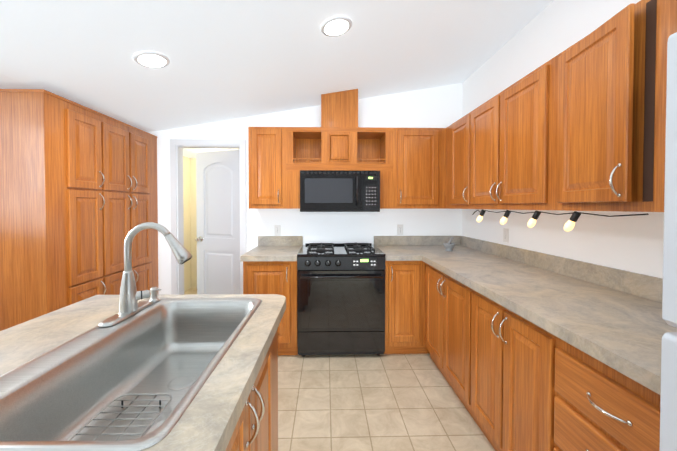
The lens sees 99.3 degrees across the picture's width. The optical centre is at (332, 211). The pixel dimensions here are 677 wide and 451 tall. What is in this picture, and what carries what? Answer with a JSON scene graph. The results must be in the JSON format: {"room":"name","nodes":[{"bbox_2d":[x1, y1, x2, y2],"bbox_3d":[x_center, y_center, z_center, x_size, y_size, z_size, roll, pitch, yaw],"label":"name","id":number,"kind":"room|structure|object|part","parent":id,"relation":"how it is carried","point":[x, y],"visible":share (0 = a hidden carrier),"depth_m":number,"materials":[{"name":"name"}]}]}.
{"room":"kitchen","nodes":[
{"label":"kitchen","id":0,"kind":"room"},
{"bbox_2d":[183,156,190,291],"bbox_3d":[-2.332,-0.219,3.893,0.100,2.950,1.470,0,1,-1],"label":"wall","id":1,"kind":"structure","parent":0,"point":[190,216],"depth_m":4.56,"materials":[{"name":"beige paint"}]},
{"bbox_2d":[190,158,196,287],"bbox_3d":[-1.400,-0.233,4.729,2.000,2.950,0.100,0,1,-1],"label":"wall","id":2,"kind":"structure","parent":0,"point":[192,160],"depth_m":4.67,"materials":[{"name":"beige paint"}]},
{"bbox_2d":[0,0,552,157],"bbox_3d":[-0.478,-1.123,0.973,4.180,0.646,7.720,0,1,-1],"label":"ceiling","id":3,"kind":"structure","parent":0,"point":[231,59],"depth_m":1.91,"materials":[{"name":"white paint"}]},
{"bbox_2d":[133,51,169,67],"bbox_3d":[-1.127,-0.946,1.799,0.194,0.040,0.196,0,1,-1],"label":"recessed light","id":4,"kind":"object","parent":3,"relation":"in","point":[151,59],"visible":0.92,"depth_m":1.78,"materials":[{"name":"white plastic"}]},
{"bbox_2d":[321,16,351,36],"bbox_3d":[0.026,-1.135,1.771,0.194,0.040,0.196,0,1,-1],"label":"recessed light","id":5,"kind":"object","parent":3,"relation":"in","point":[337,25],"visible":0.98,"depth_m":1.75,"materials":[{"name":"white plastic"}]},
{"bbox_2d":[148,83,459,294],"bbox_3d":[-0.525,-0.207,3.148,3.840,2.950,0.100,0,1,-1],"label":"wall","id":6,"kind":"structure","parent":0,"point":[434,107],"depth_m":3.11,"materials":[{"name":"white paint"}]},
{"bbox_2d":[170,139,246,294],"bbox_3d":[-1.322,0.251,3.137,0.798,2.036,0.132,0,1,-1],"label":"door frame","id":7,"kind":"structure","parent":6,"relation":"attached to","point":[177,146],"depth_m":3.07,"materials":[{"name":"white wood"}]},
{"bbox_2d":[196,149,239,293],"bbox_3d":[-1.301,0.281,3.334,0.648,1.952,0.035,0,1,19],"label":"door","id":8,"kind":"structure","parent":6,"relation":"in","point":[218,211],"depth_m":3.32,"materials":[{"name":"white wood"}]},
{"bbox_2d":[195,236,202,241],"bbox_3d":[-1.563,0.327,3.367,0.064,0.064,0.073,0,1,19],"label":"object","id":9,"kind":"structure","parent":8,"relation":"attached to","point":[198,239],"depth_m":3.35,"materials":[{"name":"silver metal"}]},
{"bbox_2d":[248,127,291,208],"bbox_3d":[-0.631,-0.425,2.928,0.362,0.790,0.324,0,1,-1],"label":"upper cabinet","id":10,"kind":"object","parent":6,"relation":"attached to","point":[269,148],"depth_m":2.77,"materials":[{"name":"brown wood"}]},
{"bbox_2d":[274,225,280,235],"bbox_3d":[-0.589,0.204,3.099,0.070,0.115,0.007,0,1,-1],"label":"electrical outlet","id":11,"kind":"object","parent":6,"relation":"attached to","point":[277,230],"visible":1,"depth_m":3.10,"materials":[{"name":"white plastic"}]},
{"bbox_2d":[320,127,359,167],"bbox_3d":[0.066,-0.645,2.939,0.350,0.350,0.301,0,1,-1],"label":"upper cabinet","id":12,"kind":"object","parent":6,"relation":"attached to","point":[339,146],"depth_m":2.80,"materials":[{"name":"brown wood"}]},
{"bbox_2d":[321,89,357,126],"bbox_3d":[0.069,-1.009,2.946,0.360,0.376,0.300,0,1,-1],"label":"enclosure","id":13,"kind":"object","parent":12,"relation":"on","point":[339,109],"visible":0.77,"depth_m":2.80,"materials":[{"name":"brown wood"}]},
{"bbox_2d":[300,170,379,211],"bbox_3d":[0.071,-0.194,2.884,0.754,0.389,0.446,0,1,-1],"label":"microwave","id":14,"kind":"object","parent":12,"relation":"attached to","point":[337,191],"visible":1,"depth_m":2.71,"materials":[{"name":"black"}]},
{"bbox_3d":[0.232,-0.190,2.687,0.020,0.269,0.045,0,1,-1],"label":"microwave handle","id":15,"kind":"part","parent":14,"relation":"part of","materials":[{"name":"black plastic"}]},
{"bbox_2d":[258,236,459,243],"bbox_3d":[0.299,0.317,3.112,2.189,0.104,0.020,0,1,-1],"label":"backsplash","id":16,"kind":"structure","parent":6,"relation":"attached to","point":[261,239],"depth_m":3.11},
{"bbox_2d":[397,224,402,234],"bbox_3d":[0.741,0.199,3.129,0.070,0.115,0.007,0,1,-1],"label":"electrical outlet","id":17,"kind":"object","parent":6,"relation":"attached to","point":[399,229],"visible":1,"depth_m":3.13,"materials":[{"name":"white plastic"}]},
{"bbox_2d":[384,128,439,208],"bbox_3d":[0.814,-0.425,2.960,0.439,0.790,0.324,0,1,-1],"label":"upper cabinet","id":18,"kind":"object","parent":6,"relation":"attached to","point":[411,155],"depth_m":2.80,"materials":[{"name":"brown wood"}]},
{"bbox_2d":[184,288,494,450],"bbox_3d":[-0.478,1.335,1.014,4.180,0.060,7.720,0,1,-1],"label":"floor","id":19,"kind":"structure","parent":0,"point":[382,402],"depth_m":1.90,"materials":[{"name":"tile"}]},
{"bbox_2d":[0,89,157,330],"bbox_3d":[-2.121,0.247,2.451,0.654,2.066,1.234,0,1,-1],"label":"pantry","id":20,"kind":"object","parent":19,"relation":"on","point":[78,194],"visible":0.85,"depth_m":1.99,"materials":[{"name":"brown wood"}]},
{"bbox_2d":[224,306,285,450],"bbox_3d":[-0.634,0.889,0.268,0.902,0.855,2.180,0,1,-1],"label":"kitchen island","id":21,"kind":"object","parent":19,"relation":"on","point":[256,429],"depth_m":0.96,"materials":[{"name":"brown wood"}]},
{"bbox_2d":[0,294,285,450],"bbox_3d":[-0.658,0.439,0.260,0.914,0.045,2.240,0,1,-1],"label":"island countertop","id":22,"kind":"structure","parent":21,"relation":"on","point":[122,372],"depth_m":0.87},
{"bbox_2d":[0,298,261,450],"bbox_3d":[-0.564,0.506,0.903,0.524,0.210,0.825,0,1,-1],"label":"sink","id":23,"kind":"object","parent":22,"relation":"in","point":[133,380],"depth_m":0.87,"materials":[{"name":"silver metal"}]},
{"bbox_2d":[98,222,191,326],"bbox_3d":[-0.688,0.219,1.122,0.278,0.355,0.260,0,1,-1],"label":"faucet","id":24,"kind":"object","parent":22,"relation":"on","point":[131,311],"depth_m":1.11,"materials":[{"name":"silver metal"}]},
{"bbox_2d":[148,287,160,301],"bbox_3d":[-0.778,0.364,1.268,0.058,0.060,0.043,0,1,-1],"label":"soap dispenser","id":25,"kind":"object","parent":22,"relation":"on","point":[153,290],"depth_m":1.26,"materials":[{"name":"silver metal"}]},
{"bbox_2d":[240,256,297,354],"bbox_3d":[-0.546,0.847,2.798,0.467,0.855,0.629,0,1,-1],"label":"base cabinet","id":26,"kind":"object","parent":19,"relation":"on","point":[279,277],"depth_m":2.49,"materials":[{"name":"brown wood"}]},
{"bbox_2d":[240,244,302,259],"bbox_3d":[-0.550,0.397,2.778,0.478,0.045,0.654,0,1,-1],"label":"countertop","id":27,"kind":"structure","parent":26,"relation":"on","point":[262,251],"depth_m":2.64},
{"bbox_2d":[297,242,385,355],"bbox_3d":[0.074,0.802,2.769,0.762,0.945,0.678,0,1,-1],"label":"range","id":28,"kind":"object","parent":19,"relation":"on","point":[340,298],"visible":1,"depth_m":2.48,"materials":[{"name":"black metal"}]},
{"bbox_3d":[0.081,0.557,2.451,0.702,0.022,0.051,0,1,-1],"label":"handle","id":29,"kind":"part","parent":28,"relation":"part of","materials":[{"name":"black metal"}]},
{"bbox_2d":[384,260,423,353],"bbox_3d":[0.609,0.846,2.823,0.302,0.855,0.629,0,1,-1],"label":"base cabinet","id":30,"kind":"object","parent":19,"relation":"on","point":[404,306],"depth_m":2.51,"materials":[{"name":"brown wood"}]},
{"bbox_2d":[424,296,439,369],"bbox_3d":[1.117,0.855,2.321,0.629,0.855,0.437,0,1,-1],"label":"base cabinet","id":31,"kind":"object","parent":19,"relation":"on","point":[431,313],"depth_m":2.33,"materials":[{"name":"brown wood"}]},
{"bbox_2d":[440,312,467,404],"bbox_3d":[1.126,0.862,1.908,0.629,0.855,0.389,0,1,-1],"label":"base cabinet","id":32,"kind":"object","parent":19,"relation":"on","point":[453,342],"depth_m":1.94,"materials":[{"name":"brown wood"}]},
{"bbox_2d":[464,336,495,450],"bbox_3d":[1.134,0.867,1.558,0.629,0.855,0.310,0,1,-1],"label":"base cabinet","id":33,"kind":"object","parent":19,"relation":"on","point":[480,370],"depth_m":1.59,"materials":[{"name":"brown wood"}]},
{"bbox_2d":[496,364,543,450],"bbox_3d":[1.141,0.873,1.251,0.629,0.855,0.305,0,1,-1],"label":"base cabinet","id":34,"kind":"object","parent":19,"relation":"on","point":[519,416],"depth_m":1.29,"materials":[{"name":"brown wood"}]},
{"bbox_2d":[544,408,659,450],"bbox_3d":[1.149,0.879,0.878,0.629,0.855,0.442,0,1,-1],"label":"base cabinet","id":35,"kind":"object","parent":19,"relation":"on","point":[559,435],"depth_m":0.90,"materials":[{"name":"brown wood"}]},
{"bbox_2d":[374,244,676,419],"bbox_3d":[0.959,0.412,1.891,0.964,0.045,2.493,0,1,-1],"label":"countertop","id":36,"kind":"structure","parent":35,"relation":"on","point":[585,351],"depth_m":1.20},
{"bbox_2d":[443,237,454,250],"bbox_3d":[1.114,0.310,2.743,0.108,0.128,0.108,0,1,-1],"label":"mortar","id":37,"kind":"object","parent":36,"relation":"on","point":[449,246],"visible":1,"depth_m":2.72,"materials":[{"name":"grey stone"}]},
{"bbox_2d":[443,243,454,250],"bbox_3d":[1.114,0.339,2.743,0.108,0.070,0.108,0,1,-1],"label":"bowl","id":38,"kind":"object","parent":37,"relation":"attached to","point":[449,246],"depth_m":2.71,"materials":[{"name":"grey glass"}]},
{"bbox_2d":[659,32,676,450],"bbox_3d":[1.089,0.471,0.254,0.720,1.692,0.780,0,1,-1],"label":"fridge","id":39,"kind":"object","parent":19,"relation":"on","point":[668,418],"visible":1,"depth_m":0.61,"materials":[{"name":"grey metal"}]},
{"bbox_3d":[0.765,0.756,0.251,0.072,0.972,0.780,0,1,-1],"label":"door","id":40,"kind":"part","parent":39,"relation":"part of","materials":[{"name":"grey metal"}]},
{"bbox_3d":[0.765,-0.060,0.238,0.072,0.629,0.780,0,1,-1],"label":"door","id":41,"kind":"part","parent":39,"relation":"part of","materials":[{"name":"grey metal"}]},
{"bbox_2d":[460,0,663,277],"bbox_3d":[1.529,-0.158,0.233,0.100,2.950,6.020,0,1,-1],"label":"wall","id":42,"kind":"structure","parent":0,"point":[552,29],"depth_m":1.83,"materials":[{"name":"white paint"}]},
{"bbox_2d":[444,114,467,208],"bbox_3d":[1.264,-0.419,2.574,0.324,0.790,0.502,0,1,-1],"label":"upper cabinet","id":43,"kind":"object","parent":42,"relation":"attached to","point":[456,134],"depth_m":2.55,"materials":[{"name":"brown wood"}]},
{"bbox_2d":[472,209,648,230],"bbox_3d":[1.167,0.043,1.735,0.072,0.100,1.313,0,1,-1],"label":"string lights","id":44,"kind":"object","parent":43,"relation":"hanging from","point":[569,225],"visible":1,"depth_m":1.62,"materials":[{"name":"glass"}]},
{"bbox_3d":[1.140,0.056,2.225,0.040,0.056,0.042,0,1,-1],"label":"string light bulb","id":45,"kind":"part","parent":44,"relation":"part of","materials":[{"name":"beige glass"}]},
{"bbox_3d":[1.147,0.061,1.926,0.040,0.056,0.042,0,1,-1],"label":"string light bulb","id":46,"kind":"part","parent":44,"relation":"part of","materials":[{"name":"beige glass"}]},
{"bbox_2d":[503,210,510,217],"bbox_3d":[1.160,0.016,1.907,0.038,0.053,0.041,0,1,-1],"label":"socket","id":47,"kind":"object","parent":44,"relation":"attached to","point":[507,212],"depth_m":1.90,"materials":[{"name":"black plastic"}]},
{"bbox_3d":[1.153,0.065,1.662,0.040,0.056,0.042,0,1,-1],"label":"string light bulb","id":48,"kind":"part","parent":44,"relation":"part of","materials":[{"name":"beige glass"}]},
{"bbox_2d":[532,211,540,219],"bbox_3d":[1.166,0.021,1.643,0.038,0.053,0.041,0,1,-1],"label":"socket","id":49,"kind":"object","parent":44,"relation":"attached to","point":[536,214],"depth_m":1.63,"materials":[{"name":"black plastic"}]},
{"bbox_3d":[1.158,0.070,1.406,0.040,0.056,0.042,0,1,-1],"label":"string light bulb","id":50,"kind":"part","parent":44,"relation":"part of","materials":[{"name":"beige glass"}]},
{"bbox_2d":[569,211,580,221],"bbox_3d":[1.171,0.025,1.387,0.038,0.053,0.041,0,1,-1],"label":"socket","id":51,"kind":"object","parent":44,"relation":"attached to","point":[575,215],"depth_m":1.38,"materials":[{"name":"black plastic"}]},
{"bbox_2d":[468,72,531,209],"bbox_3d":[1.278,-0.408,1.924,0.324,0.790,0.800,0,1,-1],"label":"upper cabinet","id":52,"kind":"object","parent":42,"relation":"attached to","point":[499,129],"depth_m":1.89,"materials":[{"name":"brown wood"}]},
{"bbox_2d":[503,228,508,242],"bbox_3d":[1.429,0.197,2.367,0.007,0.115,0.070,0,1,-1],"label":"electrical outlet","id":53,"kind":"object","parent":42,"relation":"attached to","point":[505,234],"visible":1,"depth_m":2.36,"materials":[{"name":"white plastic"}]},
{"bbox_2d":[460,236,662,303],"bbox_3d":[1.431,0.337,1.901,0.020,0.104,2.493,0,1,-1],"label":"backsplash","id":54,"kind":"structure","parent":42,"relation":"attached to","point":[650,287],"depth_m":1.64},
{"bbox_2d":[532,0,676,211],"bbox_3d":[1.272,-0.396,1.236,0.366,0.790,0.575,0,1,-1],"label":"upper cabinet","id":55,"kind":"object","parent":42,"relation":"attached to","point":[580,125],"depth_m":1.15,"materials":[{"name":"brown wood"}]}
]}

